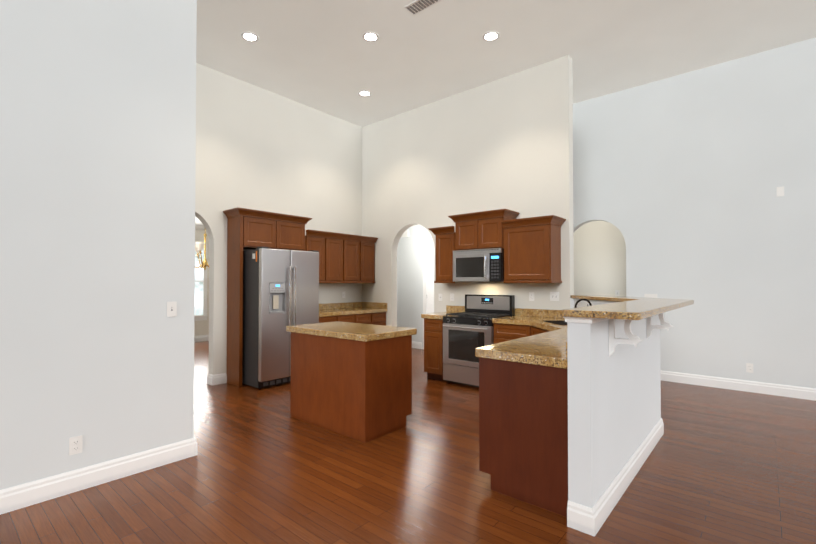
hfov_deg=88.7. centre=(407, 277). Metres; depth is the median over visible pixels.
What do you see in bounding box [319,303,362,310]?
backsplash
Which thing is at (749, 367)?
outlet
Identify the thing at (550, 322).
sink
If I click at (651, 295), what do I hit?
light switch
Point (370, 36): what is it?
recessed light
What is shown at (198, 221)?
ceiling
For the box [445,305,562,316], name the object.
backsplash
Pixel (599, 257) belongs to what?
wall
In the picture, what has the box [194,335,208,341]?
baseboard
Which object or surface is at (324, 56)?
ceiling
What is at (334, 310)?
countertop
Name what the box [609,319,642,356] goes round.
wall bracket
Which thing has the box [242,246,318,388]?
refrigerator
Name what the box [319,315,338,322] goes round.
base cabinet
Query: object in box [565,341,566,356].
backsplash
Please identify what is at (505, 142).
wall
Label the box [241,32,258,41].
recessed light
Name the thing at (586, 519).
trim
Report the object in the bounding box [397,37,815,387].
wall
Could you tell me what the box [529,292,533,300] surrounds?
outlet
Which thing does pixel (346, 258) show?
upper cabinet
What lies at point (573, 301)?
wall
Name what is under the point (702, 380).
baseboard
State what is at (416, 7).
ceiling vent
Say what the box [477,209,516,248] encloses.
upper cabinet
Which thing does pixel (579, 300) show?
faucet
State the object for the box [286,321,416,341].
island countertop
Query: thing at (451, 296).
outlet
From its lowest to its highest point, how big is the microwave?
0.436 m
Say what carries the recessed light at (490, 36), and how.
in the ceiling at (324, 56)
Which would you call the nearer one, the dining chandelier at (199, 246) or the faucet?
the faucet
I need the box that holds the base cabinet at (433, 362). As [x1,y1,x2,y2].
[421,317,447,381]
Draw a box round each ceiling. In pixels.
[195,216,202,224]
[196,0,815,126]
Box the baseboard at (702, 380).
[660,370,815,400]
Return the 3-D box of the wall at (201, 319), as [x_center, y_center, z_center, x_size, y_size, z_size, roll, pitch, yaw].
[-5.827,-0.638,8.841,0.150,4.265,5.040,-1,-1,40]
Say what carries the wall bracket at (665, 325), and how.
attached to the wall at (614, 407)
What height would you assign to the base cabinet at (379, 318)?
0.872 m
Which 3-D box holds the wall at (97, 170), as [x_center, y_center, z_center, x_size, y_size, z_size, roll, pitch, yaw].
[-3.358,-0.743,1.530,0.140,4.265,4.920,-1,-1,40]
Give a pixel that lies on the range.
(468, 331)
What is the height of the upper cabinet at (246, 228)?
0.502 m
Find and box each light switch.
[167,302,176,316]
[550,292,558,300]
[615,290,619,295]
[644,294,656,297]
[777,186,783,196]
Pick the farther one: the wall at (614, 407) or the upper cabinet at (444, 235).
the upper cabinet at (444, 235)
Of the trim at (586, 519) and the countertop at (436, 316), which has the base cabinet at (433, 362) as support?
the countertop at (436, 316)
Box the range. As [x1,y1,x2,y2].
[443,294,514,386]
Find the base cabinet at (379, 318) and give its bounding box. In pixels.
[371,311,386,325]
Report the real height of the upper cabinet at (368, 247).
0.700 m
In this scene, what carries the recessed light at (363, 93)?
in the ceiling at (324, 56)
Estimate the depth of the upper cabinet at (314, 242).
6.57 m
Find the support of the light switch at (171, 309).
attached to the wall at (97, 170)
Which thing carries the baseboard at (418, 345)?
attached to the wall at (678, 180)
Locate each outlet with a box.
[69,435,82,454]
[450,293,453,300]
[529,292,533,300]
[746,363,752,372]
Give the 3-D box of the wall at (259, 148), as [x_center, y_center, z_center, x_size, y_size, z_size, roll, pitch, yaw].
[-3.712,-0.701,4.473,0.140,4.265,8.940,-1,-1,40]
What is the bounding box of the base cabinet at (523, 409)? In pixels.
[479,357,567,516]
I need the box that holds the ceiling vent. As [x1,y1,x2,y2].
[405,0,440,14]
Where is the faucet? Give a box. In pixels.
[575,298,591,307]
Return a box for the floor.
[0,341,815,543]
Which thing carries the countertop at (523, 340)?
on the base cabinet at (523, 409)
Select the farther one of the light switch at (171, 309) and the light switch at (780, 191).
the light switch at (780, 191)
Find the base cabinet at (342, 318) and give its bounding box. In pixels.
[339,315,354,322]
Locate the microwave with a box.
[453,248,503,281]
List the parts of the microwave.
microwave mounted door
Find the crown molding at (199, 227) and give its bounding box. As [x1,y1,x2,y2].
[195,224,204,229]
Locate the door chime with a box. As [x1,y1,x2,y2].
[401,230,408,236]
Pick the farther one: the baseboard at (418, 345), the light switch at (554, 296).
the baseboard at (418, 345)
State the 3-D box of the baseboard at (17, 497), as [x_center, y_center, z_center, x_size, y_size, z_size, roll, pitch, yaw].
[-3.291,1.320,1.456,0.021,0.138,4.941,-1,-1,40]
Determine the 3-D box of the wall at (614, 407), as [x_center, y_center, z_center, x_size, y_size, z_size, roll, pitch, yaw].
[1.610,0.822,3.098,0.127,1.180,2.010,-1,-1,40]
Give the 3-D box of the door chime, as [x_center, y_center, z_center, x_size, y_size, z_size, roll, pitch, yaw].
[-0.068,-0.943,9.010,0.200,0.140,0.051,-1,-1,40]
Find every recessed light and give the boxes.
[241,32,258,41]
[358,90,370,96]
[362,32,378,41]
[483,31,499,41]
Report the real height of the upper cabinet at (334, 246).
0.700 m
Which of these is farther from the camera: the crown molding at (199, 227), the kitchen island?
the crown molding at (199, 227)
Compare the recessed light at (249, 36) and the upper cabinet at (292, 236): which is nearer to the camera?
the recessed light at (249, 36)
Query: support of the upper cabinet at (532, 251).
attached to the wall at (505, 142)
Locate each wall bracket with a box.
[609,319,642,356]
[646,313,672,338]
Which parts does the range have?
handle, door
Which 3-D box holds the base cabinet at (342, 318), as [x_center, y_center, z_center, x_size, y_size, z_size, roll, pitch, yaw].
[-1.217,1.029,6.780,0.627,0.872,0.374,-1,-1,40]
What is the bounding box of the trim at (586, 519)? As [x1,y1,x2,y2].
[563,316,663,536]
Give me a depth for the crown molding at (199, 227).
9.81 m
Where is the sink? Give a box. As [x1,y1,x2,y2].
[549,321,556,324]
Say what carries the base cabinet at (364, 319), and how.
on the floor
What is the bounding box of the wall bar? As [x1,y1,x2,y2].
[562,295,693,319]
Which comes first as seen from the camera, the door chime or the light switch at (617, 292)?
the light switch at (617, 292)
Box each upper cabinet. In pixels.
[227,207,278,250]
[279,215,306,250]
[307,235,326,282]
[327,235,342,282]
[343,239,362,282]
[363,239,374,282]
[433,226,452,280]
[453,213,476,250]
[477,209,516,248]
[504,215,560,280]
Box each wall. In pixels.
[0,0,196,489]
[194,230,208,335]
[195,63,361,374]
[362,55,573,326]
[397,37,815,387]
[567,314,660,507]
[570,298,615,307]
[573,221,625,295]
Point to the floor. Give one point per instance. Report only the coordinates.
(719, 466)
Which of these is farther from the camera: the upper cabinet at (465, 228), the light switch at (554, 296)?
the upper cabinet at (465, 228)
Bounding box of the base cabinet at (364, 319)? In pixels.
[355,315,370,323]
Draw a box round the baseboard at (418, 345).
[412,341,421,348]
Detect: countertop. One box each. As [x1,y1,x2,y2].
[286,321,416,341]
[319,307,386,318]
[421,313,449,320]
[424,317,567,368]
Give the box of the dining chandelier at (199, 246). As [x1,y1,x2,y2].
[195,229,208,269]
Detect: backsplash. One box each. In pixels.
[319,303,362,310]
[363,303,386,306]
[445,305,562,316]
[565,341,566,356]
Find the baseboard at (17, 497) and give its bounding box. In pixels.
[0,438,196,514]
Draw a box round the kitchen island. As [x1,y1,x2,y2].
[286,321,416,442]
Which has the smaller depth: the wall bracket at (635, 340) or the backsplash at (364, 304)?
the wall bracket at (635, 340)
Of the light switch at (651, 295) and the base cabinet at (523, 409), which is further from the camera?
the light switch at (651, 295)
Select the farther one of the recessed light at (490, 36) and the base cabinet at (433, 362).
the base cabinet at (433, 362)
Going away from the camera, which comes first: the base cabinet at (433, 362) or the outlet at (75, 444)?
the outlet at (75, 444)

